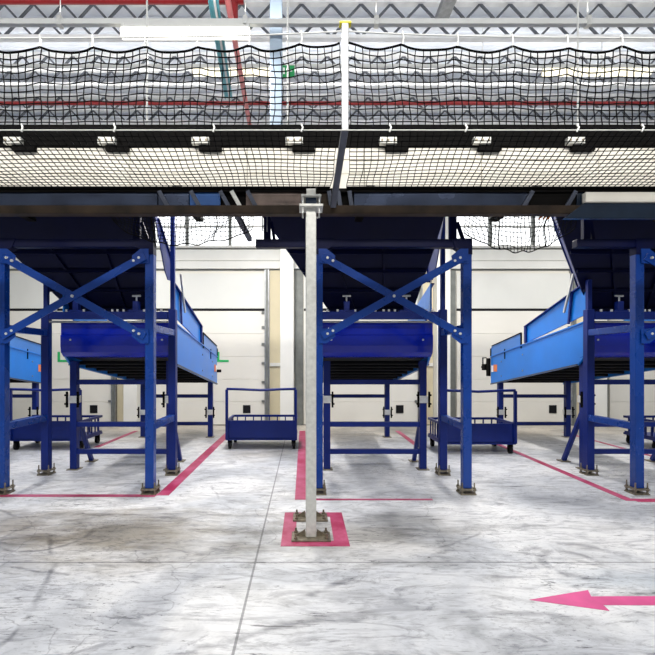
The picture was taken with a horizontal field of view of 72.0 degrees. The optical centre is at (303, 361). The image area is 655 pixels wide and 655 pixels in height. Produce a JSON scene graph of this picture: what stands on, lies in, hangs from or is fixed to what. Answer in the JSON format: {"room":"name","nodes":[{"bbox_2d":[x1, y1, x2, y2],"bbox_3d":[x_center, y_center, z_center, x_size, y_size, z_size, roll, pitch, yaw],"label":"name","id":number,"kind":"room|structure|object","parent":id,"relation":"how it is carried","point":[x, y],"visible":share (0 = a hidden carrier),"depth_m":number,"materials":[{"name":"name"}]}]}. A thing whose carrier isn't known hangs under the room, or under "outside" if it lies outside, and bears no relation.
{"room":"distribution center","nodes":[
{"label":"distribution center","id":0,"kind":"room"},
{"bbox_2d":[208,0,231,98],"bbox_3d":[-1.250,-4.670,6.875,0.132,0.060,2.165,0,0,-4],"label":"pipe","id":1,"kind":"object","parent":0,"point":[214,7],"visible":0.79,"depth_m":6.73,"materials":[{"name":"teal metal"}]},
{"bbox_2d":[225,0,251,124],"bbox_3d":[-1.036,-4.855,8.050,0.117,0.490,4.702,0,0,-1],"label":"pipe","id":2,"kind":"object","parent":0,"point":[231,5],"visible":0.41,"depth_m":6.62,"materials":[{"name":"red metal"}]},
{"bbox_2d":[0,0,243,4],"bbox_3d":[-6.430,-5.160,6.400,11.140,0.126,0.126,0,0,0],"label":"pipe","id":3,"kind":"object","parent":2,"relation":"on","point":[2,2],"visible":1,"depth_m":6.38,"materials":[{"name":"red metal"}]},
{"bbox_2d":[10,248,608,423],"bbox_3d":[0.000,-2.150,10.850,36.000,7.300,0.300,0,0,0],"label":"wall","id":4,"kind":"structure","parent":0,"point":[156,248],"depth_m":10.70,"materials":[{"name":"white paint"}]},
{"bbox_2d":[10,273,116,420],"bbox_3d":[-5.840,-0.340,10.637,2.800,3.680,0.125,0,0,0],"label":"door","id":5,"kind":"structure","parent":4,"relation":"in","point":[26,293],"depth_m":10.65,"materials":[{"name":"white metal"}]},
{"bbox_2d":[57,352,66,361],"bbox_3d":[-5.690,-0.120,10.644,0.280,0.240,0.006,0,0,0],"label":"corner mark","id":6,"kind":"object","parent":5,"relation":"attached to","point":[58,353],"visible":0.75,"depth_m":10.64,"materials":[{"name":"green paint"}]},
{"bbox_2d":[117,378,122,420],"bbox_3d":[-4.305,-0.340,10.690,0.250,3.680,0.020,0,0,0],"label":"trim","id":7,"kind":"structure","parent":4,"relation":"attached to","point":[119,387],"depth_m":10.68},
{"bbox_2d":[123,320,141,420],"bbox_3d":[-4.015,-1.200,10.540,0.310,5.400,0.320,0,0,0],"label":"trim","id":8,"kind":"structure","parent":4,"relation":"attached to","point":[131,393],"depth_m":10.38,"materials":[{"name":"white metal"}]},
{"bbox_2d":[156,269,269,424],"bbox_3d":[-2.220,-0.340,10.637,2.800,3.680,0.125,0,0,0],"label":"door","id":9,"kind":"structure","parent":4,"relation":"in","point":[232,309],"depth_m":10.65,"materials":[{"name":"white metal"}]},
{"bbox_2d":[217,352,228,361],"bbox_3d":[-1.920,-0.120,10.644,0.280,0.240,0.006,0,0,0],"label":"corner mark","id":10,"kind":"object","parent":9,"relation":"attached to","point":[218,360],"visible":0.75,"depth_m":10.64,"materials":[{"name":"green paint"}]},
{"bbox_2d":[155,217,277,244],"bbox_3d":[-2.205,-3.285,10.770,3.310,1.130,0.100,0,0,0],"label":"window","id":11,"kind":"structure","parent":4,"relation":"in","point":[256,232],"depth_m":10.80,"materials":[{"name":"glass"}]},
{"bbox_2d":[270,270,279,419],"bbox_3d":[-0.685,-0.340,10.690,0.250,3.680,0.020,0,0,0],"label":"trim","id":12,"kind":"structure","parent":4,"relation":"attached to","point":[274,274],"depth_m":10.68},
{"bbox_2d":[270,363,279,365],"bbox_3d":[-0.685,0.060,10.660,0.250,0.080,0.040,0,0,0],"label":"trim","id":13,"kind":"structure","parent":4,"relation":"attached to","point":[271,364],"depth_m":10.64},
{"bbox_2d":[280,249,293,419],"bbox_3d":[-0.395,-1.200,10.540,0.310,5.400,0.320,0,0,0],"label":"trim","id":14,"kind":"structure","parent":4,"relation":"attached to","point":[286,261],"depth_m":10.38,"materials":[{"name":"white metal"}]},
{"bbox_2d":[10,261,569,268],"bbox_3d":[0.000,-2.290,10.650,36.000,0.180,0.100,0,0,0],"label":"trim","id":15,"kind":"structure","parent":4,"relation":"attached to","point":[159,264],"depth_m":10.60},
{"bbox_2d":[10,269,569,270],"bbox_3d":[0.000,-2.186,10.685,36.000,0.022,0.030,0,0,0],"label":"trim","id":16,"kind":"structure","parent":4,"relation":"attached to","point":[10,269],"depth_m":10.67,"materials":[{"name":"metal"}]},
{"bbox_2d":[15,250,565,260],"bbox_3d":[0.000,-2.530,10.675,36.000,0.260,0.050,0,0,0],"label":"trim","id":17,"kind":"structure","parent":4,"relation":"attached to","point":[180,255],"depth_m":10.65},
{"bbox_2d":[295,270,302,424],"bbox_3d":[-0.120,-0.340,10.685,0.200,3.680,0.030,0,0,0],"label":"trim","id":18,"kind":"structure","parent":4,"relation":"attached to","point":[298,274],"depth_m":10.67,"materials":[{"name":"grey metal"}]},
{"bbox_2d":[156,245,560,247],"bbox_3d":[0.000,-2.725,10.660,36.000,0.050,0.080,0,0,0],"label":"trim","id":19,"kind":"structure","parent":4,"relation":"attached to","point":[157,246],"depth_m":10.62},
{"bbox_2d":[156,249,561,249],"bbox_3d":[0.000,-2.671,10.685,36.000,0.022,0.030,0,0,0],"label":"trim","id":20,"kind":"structure","parent":4,"relation":"attached to","point":[156,249],"depth_m":10.67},
{"bbox_2d":[304,276,422,424],"bbox_3d":[1.400,-0.340,10.637,2.800,3.680,0.125,0,0,0],"label":"door","id":21,"kind":"structure","parent":4,"relation":"in","point":[403,398],"depth_m":10.65,"materials":[{"name":"white metal"}]},
{"bbox_2d":[423,271,432,423],"bbox_3d":[2.935,-0.340,10.690,0.250,3.680,0.020,0,0,0],"label":"trim","id":22,"kind":"structure","parent":4,"relation":"attached to","point":[425,285],"depth_m":10.68,"materials":[{"name":"beige metal"}]},
{"bbox_2d":[433,217,449,426],"bbox_3d":[3.225,-1.200,10.540,0.310,5.400,0.320,0,0,0],"label":"trim","id":23,"kind":"structure","parent":4,"relation":"attached to","point":[436,288],"depth_m":10.38,"materials":[{"name":"white metal"}]},
{"bbox_2d":[450,270,455,416],"bbox_3d":[3.500,-0.340,10.685,0.200,3.680,0.030,0,0,0],"label":"trim","id":24,"kind":"structure","parent":4,"relation":"attached to","point":[452,272],"depth_m":10.67,"materials":[{"name":"grey metal"}]},
{"bbox_2d":[457,217,559,244],"bbox_3d":[5.035,-3.285,10.770,3.310,1.130,0.100,0,0,0],"label":"window","id":25,"kind":"structure","parent":4,"relation":"in","point":[461,220],"depth_m":10.80,"materials":[{"name":"glass"}]},
{"bbox_2d":[456,270,576,425],"bbox_3d":[5.020,-0.340,10.637,2.800,3.680,0.125,0,0,0],"label":"door","id":26,"kind":"structure","parent":4,"relation":"in","point":[502,303],"depth_m":10.65,"materials":[{"name":"white metal"}]},
{"bbox_2d":[577,317,582,415],"bbox_3d":[6.555,-0.340,10.690,0.250,3.680,0.020,0,0,0],"label":"trim","id":27,"kind":"structure","parent":4,"relation":"attached to","point":[580,319],"depth_m":10.68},
{"bbox_2d":[595,320,606,416],"bbox_3d":[6.845,-1.200,10.540,0.310,5.400,0.320,0,0,0],"label":"trim","id":28,"kind":"structure","parent":4,"relation":"attached to","point":[600,390],"depth_m":10.38,"materials":[{"name":"white metal"}]},
{"bbox_2d":[607,320,607,416],"bbox_3d":[7.120,-0.340,10.685,0.200,3.680,0.030,0,0,0],"label":"trim","id":29,"kind":"structure","parent":4,"relation":"attached to","point":[607,320],"depth_m":10.67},
{"bbox_2d":[609,320,654,420],"bbox_3d":[8.640,-0.340,10.637,2.800,3.680,0.125,0,0,0],"label":"door","id":30,"kind":"structure","parent":4,"relation":"in","point":[619,395],"depth_m":10.65,"materials":[{"name":"white metal"}]},
{"bbox_2d":[0,425,654,654],"bbox_3d":[0.000,1.599,1.000,36.000,0.203,20.000,0,0,0],"label":"floor","id":31,"kind":"structure","parent":0,"point":[203,567],"depth_m":3.52,"materials":[{"name":"concrete"}]},
{"bbox_2d":[10,336,40,416],"bbox_3d":[-6.035,0.127,7.840,1.680,2.746,3.520,0,0,0],"label":"conveyor","id":32,"kind":"object","parent":31,"relation":"on","point":[25,355],"visible":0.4,"depth_m":8.66,"materials":[{"name":"metal"}]},
{"bbox_2d":[10,388,102,449],"bbox_3d":[-4.370,0.969,7.989,1.220,1.062,0.822,0,0,0],"label":"trolley","id":33,"kind":"object","parent":31,"relation":"on","point":[60,429],"visible":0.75,"depth_m":7.62,"materials":[{"name":"blue metal"}]},
{"bbox_2d":[0,217,180,494],"bbox_3d":[-2.913,-0.300,5.571,2.493,3.600,1.066,0,0,0],"label":"support frame","id":34,"kind":"object","parent":31,"relation":"on","point":[146,254],"visible":0.99,"depth_m":5.13,"materials":[{"name":"blue paint"}]},
{"bbox_2d":[0,217,169,311],"bbox_3d":[-3.090,-1.579,5.905,2.520,1.783,1.371,0,0,0],"label":"chute","id":35,"kind":"object","parent":34,"relation":"attached to","point":[72,269],"visible":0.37,"depth_m":5.89,"materials":[{"name":"blue metal"}]},
{"bbox_2d":[0,431,224,496],"bbox_3d":[-2.610,1.498,7.400,2.180,0.002,4.800,0,0,0],"label":"floor marking","id":36,"kind":"object","parent":31,"relation":"on","point":[182,476],"depth_m":5.41,"materials":[{"name":"paint"}]},
{"bbox_2d":[60,274,220,469],"bbox_3d":[-2.535,0.127,7.840,1.680,2.746,3.520,0,0,0],"label":"conveyor","id":37,"kind":"object","parent":31,"relation":"on","point":[109,349],"visible":0.78,"depth_m":6.31,"materials":[{"name":"metal"}]},
{"bbox_2d":[76,358,167,360],"bbox_3d":[-2.540,0.157,7.740,1.450,0.512,2.920,0,0,0],"label":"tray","id":38,"kind":"object","parent":37,"relation":"on","point":[77,359],"depth_m":6.53,"materials":[{"name":"metal"}]},
{"bbox_2d":[225,388,297,448],"bbox_3d":[-0.730,0.969,8.069,1.220,1.062,0.822,0,0,0],"label":"trolley","id":39,"kind":"object","parent":31,"relation":"on","point":[235,430],"visible":1,"depth_m":7.70,"materials":[{"name":"blue metal"}]},
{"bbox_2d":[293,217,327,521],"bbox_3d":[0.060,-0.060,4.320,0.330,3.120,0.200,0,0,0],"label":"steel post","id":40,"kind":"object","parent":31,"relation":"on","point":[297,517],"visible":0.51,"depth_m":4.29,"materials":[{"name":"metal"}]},
{"bbox_2d":[291,189,330,541],"bbox_3d":[0.060,0.015,3.840,0.330,2.970,0.200,0,0,0],"label":"steel post","id":41,"kind":"object","parent":31,"relation":"on","point":[310,198],"visible":1,"depth_m":3.80,"materials":[{"name":"metal"}]},
{"bbox_2d":[0,188,654,219],"bbox_3d":[0.600,-1.400,3.995,11.600,0.280,0.130,0,0,0],"label":"steel beam","id":42,"kind":"structure","parent":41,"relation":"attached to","point":[570,204],"depth_m":3.98,"materials":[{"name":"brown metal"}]},
{"bbox_2d":[0,131,338,188],"bbox_3d":[-1.571,-1.614,3.639,3.658,0.167,0.682,0,0,0],"label":"net","id":43,"kind":"object","parent":42,"relation":"attached to","point":[5,186],"visible":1,"depth_m":3.63,"materials":[{"name":"fabric"}]},
{"bbox_2d":[330,20,350,207],"bbox_3d":[0.288,-1.919,3.616,0.089,1.141,0.691,0,0,-2],"label":"fence post","id":44,"kind":"object","parent":42,"relation":"attached to","point":[344,25],"visible":0.99,"depth_m":3.28,"materials":[{"name":"metal"}]},
{"bbox_2d":[0,30,654,47],"bbox_3d":[0.300,-2.363,3.293,7.400,0.140,0.026,0,0,0],"label":"wire","id":45,"kind":"object","parent":44,"relation":"attached to","point":[301,32],"visible":1,"depth_m":3.30,"materials":[{"name":"white paint"}]},
{"bbox_2d":[0,42,341,128],"bbox_3d":[-1.562,-2.016,3.288,3.701,0.643,0.046,0,0,0],"label":"net","id":46,"kind":"object","parent":45,"relation":"hanging from","point":[338,43],"visible":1,"depth_m":3.29,"materials":[{"name":"black fabric"}]},
{"bbox_2d":[0,124,654,131],"bbox_3d":[0.300,-1.698,3.264,7.400,0.060,0.021,0,0,0],"label":"rail","id":47,"kind":"object","parent":44,"relation":"attached to","point":[577,125],"visible":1,"depth_m":3.27,"materials":[{"name":"metal"}]},
{"bbox_2d":[346,131,654,188],"bbox_3d":[2.176,-1.614,3.639,3.656,0.167,0.682,0,0,0],"label":"net","id":48,"kind":"object","parent":42,"relation":"attached to","point":[353,186],"visible":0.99,"depth_m":3.64,"materials":[{"name":"fabric"}]},
{"bbox_2d":[349,42,654,128],"bbox_3d":[2.165,-2.019,3.288,3.705,0.651,0.046,0,0,0],"label":"net","id":49,"kind":"object","parent":48,"relation":"attached to","point":[351,43],"visible":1,"depth_m":3.29,"materials":[{"name":"black fabric"}]},
{"bbox_2d":[295,431,432,499],"bbox_3d":[0.990,1.498,7.340,2.180,0.002,4.920,0,0,0],"label":"floor marking","id":50,"kind":"object","parent":31,"relation":"on","point":[300,491],"depth_m":6.04,"materials":[{"name":"paint"}]},
{"bbox_2d":[256,217,476,494],"bbox_3d":[0.697,-0.300,5.571,2.493,3.600,1.066,0,0,0],"label":"support frame","id":51,"kind":"object","parent":31,"relation":"on","point":[462,246],"visible":0.8,"depth_m":5.10,"materials":[{"name":"metal"}]},
{"bbox_2d":[263,217,444,311],"bbox_3d":[0.520,-1.579,5.905,2.520,1.783,1.371,0,0,0],"label":"chute","id":52,"kind":"object","parent":51,"relation":"attached to","point":[393,269],"visible":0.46,"depth_m":5.88,"materials":[{"name":"blue metal"}]},
{"bbox_2d":[323,280,433,469],"bbox_3d":[0.995,0.127,7.840,1.680,2.746,3.520,0,0,0],"label":"conveyor","id":53,"kind":"object","parent":31,"relation":"on","point":[384,354],"visible":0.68,"depth_m":6.25,"materials":[{"name":"metal"}]},
{"bbox_2d":[323,358,423,360],"bbox_3d":[0.990,0.157,7.740,1.450,0.512,2.920,0,0,0],"label":"tray","id":54,"kind":"object","parent":53,"relation":"on","point":[324,359],"depth_m":6.53,"materials":[{"name":"metal"}]},
{"bbox_2d":[428,389,516,452],"bbox_3d":[2.830,0.969,7.669,1.220,1.062,0.822,0,0,0],"label":"trolley","id":55,"kind":"object","parent":31,"relation":"on","point":[505,433],"visible":0.67,"depth_m":7.30,"materials":[{"name":"blue metal"}]},
{"bbox_2d":[481,274,654,468],"bbox_3d":[4.600,0.127,7.840,1.680,2.746,3.520,0,0,0],"label":"conveyor","id":56,"kind":"object","parent":31,"relation":"on","point":[556,357],"visible":0.8,"depth_m":6.98,"materials":[{"name":"metal"}]},
{"bbox_2d":[595,358,654,360],"bbox_3d":[4.595,0.157,7.740,1.450,0.512,2.920,0,0,0],"label":"tray","id":57,"kind":"object","parent":56,"relation":"on","point":[596,359],"depth_m":6.53,"materials":[{"name":"black metal"}]},
{"bbox_2d":[498,432,654,501],"bbox_3d":[4.530,1.498,7.210,2.100,0.002,4.780,0,0,0],"label":"floor marking","id":58,"kind":"object","parent":31,"relation":"on","point":[625,498],"depth_m":5.83,"materials":[{"name":"paint"}]},
{"bbox_2d":[530,590,654,610],"bbox_3d":[2.310,1.498,2.833,1.780,0.002,0.245,0,0,0],"label":"floor arrow","id":59,"kind":"object","parent":31,"relation":"on","point":[584,599],"depth_m":2.83,"materials":[{"name":"pink paint"}]},
{"bbox_2d":[572,220,654,494],"bbox_3d":[4.341,-0.300,5.571,2.493,3.600,1.066,0,0,0],"label":"support frame","id":60,"kind":"object","parent":31,"relation":"on","point":[640,252],"visible":0.99,"depth_m":5.15,"materials":[{"name":"metal"}]},
{"bbox_2d":[551,217,654,311],"bbox_3d":[4.165,-1.579,5.905,2.520,1.783,1.371,0,0,0],"label":"chute","id":61,"kind":"object","parent":60,"relation":"attached to","point":[608,269],"visible":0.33,"depth_m":5.95,"materials":[{"name":"blue metal"}]},
{"bbox_2d":[623,415,654,448],"bbox_3d":[6.540,0.969,7.949,1.220,1.062,0.822,0,0,0],"label":"trolley","id":62,"kind":"object","parent":31,"relation":"on","point":[647,435],"visible":0.6,"depth_m":8.19,"materials":[{"name":"blue metal"}]},
{"bbox_2d":[0,7,654,119],"bbox_3d":[0.000,-5.665,4.000,36.000,0.130,14.000,0,0,0],"label":"ceiling","id":63,"kind":"structure","parent":0,"point":[77,11],"depth_m":8.14,"materials":[{"name":"white metal"}]},
{"bbox_2d":[146,0,147,124],"bbox_3d":[-1.640,-3.980,4.700,0.020,3.300,0.020,0,0,0],"label":"rod","id":64,"kind":"object","parent":63,"relation":"hanging from","point":[146,0],"visible":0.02,"depth_m":4.69,"materials":[{"name":"white paint"}]},
{"bbox_2d":[0,125,654,221],"bbox_3d":[0.600,-1.945,4.520,11.600,0.790,0.920,0,0,0],"label":"conveyor","id":65,"kind":"object","parent":64,"relation":"hanging from","point":[345,169],"visible":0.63,"depth_m":4.45,"materials":[{"name":"metal"}]},
{"bbox_2d":[111,217,253,245],"bbox_3d":[-1.260,-1.402,4.590,1.506,0.458,0.173,0,0,5],"label":"net","id":66,"kind":"object","parent":65,"relation":"hanging from","point":[150,218],"visible":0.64,"depth_m":4.57,"materials":[{"name":"fabric"}]},
{"bbox_2d":[235,217,267,241],"bbox_3d":[-0.563,-1.518,4.585,0.243,0.365,0.821,0,0,9],"label":"strut","id":67,"kind":"object","parent":65,"relation":"hanging from","point":[248,236],"visible":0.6,"depth_m":4.84,"materials":[{"name":"grey metal"}]},
{"bbox_2d":[464,217,576,252],"bbox_3d":[2.208,-1.372,4.603,1.209,0.518,0.166,0,0,-6],"label":"net","id":68,"kind":"object","parent":65,"relation":"hanging from","point":[524,218],"visible":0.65,"depth_m":4.61,"materials":[{"name":"fabric"}]},
{"bbox_2d":[270,0,282,124],"bbox_3d":[-0.345,-4.035,5.590,0.150,3.170,0.140,0,0,0],"label":"column","id":69,"kind":"structure","parent":63,"relation":"attached to","point":[276,6],"depth_m":5.52,"materials":[{"name":"white metal"}]},
{"bbox_2d":[287,0,288,124],"bbox_3d":[-0.170,-3.980,4.700,0.020,3.300,0.020,0,0,0],"label":"rod","id":70,"kind":"object","parent":63,"relation":"hanging from","point":[287,0],"visible":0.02,"depth_m":4.69,"materials":[{"name":"white paint"}]},
{"bbox_2d":[283,65,294,76],"bbox_3d":[-0.260,-5.090,7.197,0.220,1.060,0.027,0,0,0],"label":"exit sign","id":71,"kind":"object","parent":63,"relation":"hanging from","point":[292,73],"visible":0.28,"depth_m":7.19,"materials":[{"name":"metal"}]},
{"bbox_2d":[0,0,654,41],"bbox_3d":[0.000,-5.277,6.950,36.000,0.605,0.100,0,0,0],"label":"roof truss","id":72,"kind":"object","parent":63,"relation":"attached to","point":[334,4],"visible":0.46,"depth_m":6.93,"materials":[{"name":"grey metal"}]},
{"bbox_2d":[0,52,654,88],"bbox_3d":[0.000,-5.277,8.140,36.000,0.605,0.100,0,0,0],"label":"roof truss","id":73,"kind":"object","parent":63,"relation":"attached to","point":[23,54],"visible":0.53,"depth_m":8.12,"materials":[{"name":"grey metal"}]},
{"bbox_2d":[0,93,654,124],"bbox_3d":[0.000,-5.277,9.400,36.000,0.605,0.100,0,0,0],"label":"roof truss","id":74,"kind":"object","parent":63,"relation":"attached to","point":[7,95],"visible":0.45,"depth_m":9.39,"materials":[{"name":"grey metal"}]},
{"bbox_2d":[0,0,654,28],"bbox_3d":[0.000,-4.785,5.300,16.000,1.670,0.080,0,0,0],"label":"rail","id":75,"kind":"object","parent":63,"relation":"hanging from","point":[59,21],"visible":0.97,"depth_m":5.27,"materials":[{"name":"grey metal"}]},
{"bbox_2d":[120,23,249,39],"bbox_3d":[-1.390,-3.884,5.300,1.500,0.152,0.123,0,0,0],"label":"lamp","id":76,"kind":"object","parent":75,"relation":"hanging from","point":[126,29],"visible":0.82,"depth_m":5.26,"materials":[{"name":"white paint"}]},
{"bbox_2d":[0,28,654,67],"bbox_3d":[0.000,-5.282,7.550,16.000,0.675,0.040,0,0,0],"label":"rail","id":77,"kind":"object","parent":63,"relation":"hanging from","point":[89,65],"visible":0.62,"depth_m":7.53,"materials":[{"name":"white metal"}]},
{"bbox_2d":[193,65,220,76],"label":"lamp","id":78,"kind":"object","parent":77,"relation":"hanging from","point":[211,67],"depth_m":7.51,"materials":[{"name":"white paint"}]},
{"bbox_2d":[228,65,236,75],"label":"lamp","id":79,"kind":"object","parent":77,"relation":"hanging from","point":[233,73],"depth_m":7.51,"materials":[{"name":"white paint"}]},
{"bbox_2d":[242,65,269,76],"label":"lamp","id":80,"kind":"object","parent":77,"relation":"hanging from","point":[248,71],"depth_m":7.51,"materials":[{"name":"white paint"}]},
{"bbox_2d":[542,65,600,76],"bbox_3d":[4.485,-4.874,7.550,0.930,0.152,0.123,0,0,0],"label":"lamp","id":81,"kind":"object","parent":77,"relation":"hanging from","point":[547,67],"visible":0.6,"depth_m":7.51,"materials":[{"name":"white paint"}]},
{"bbox_2d":[601,65,652,76],"bbox_3d":[5.410,-4.874,7.550,0.780,0.152,0.123,0,0,0],"label":"lamp","id":82,"kind":"object","parent":77,"relation":"hanging from","point":[614,67],"visible":0.61,"depth_m":7.51,"materials":[{"name":"white paint"}]},
{"bbox_2d":[577,0,578,123],"bbox_3d":[2.860,-3.980,4.700,0.020,3.300,0.020,0,0,0],"label":"rod","id":83,"kind":"object","parent":63,"relation":"hanging from","point":[577,0],"visible":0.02,"depth_m":4.69,"materials":[{"name":"white paint"}]},
{"bbox_2d":[0,101,654,104],"bbox_3d":[0.000,-5.060,8.800,24.000,0.069,0.069,0,0,0],"label":"pipe","id":84,"kind":"object","parent":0,"point":[6,102],"visible":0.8,"depth_m":8.77,"materials":[{"name":"red metal"}]},
{"bbox_2d":[435,0,456,17],"bbox_3d":[1.990,-4.970,6.275,0.180,0.100,0.550,0,0,0],"label":"channel","id":85,"kind":"object","parent":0,"point":[445,8],"visible":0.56,"depth_m":6.28,"materials":[{"name":"metal"}]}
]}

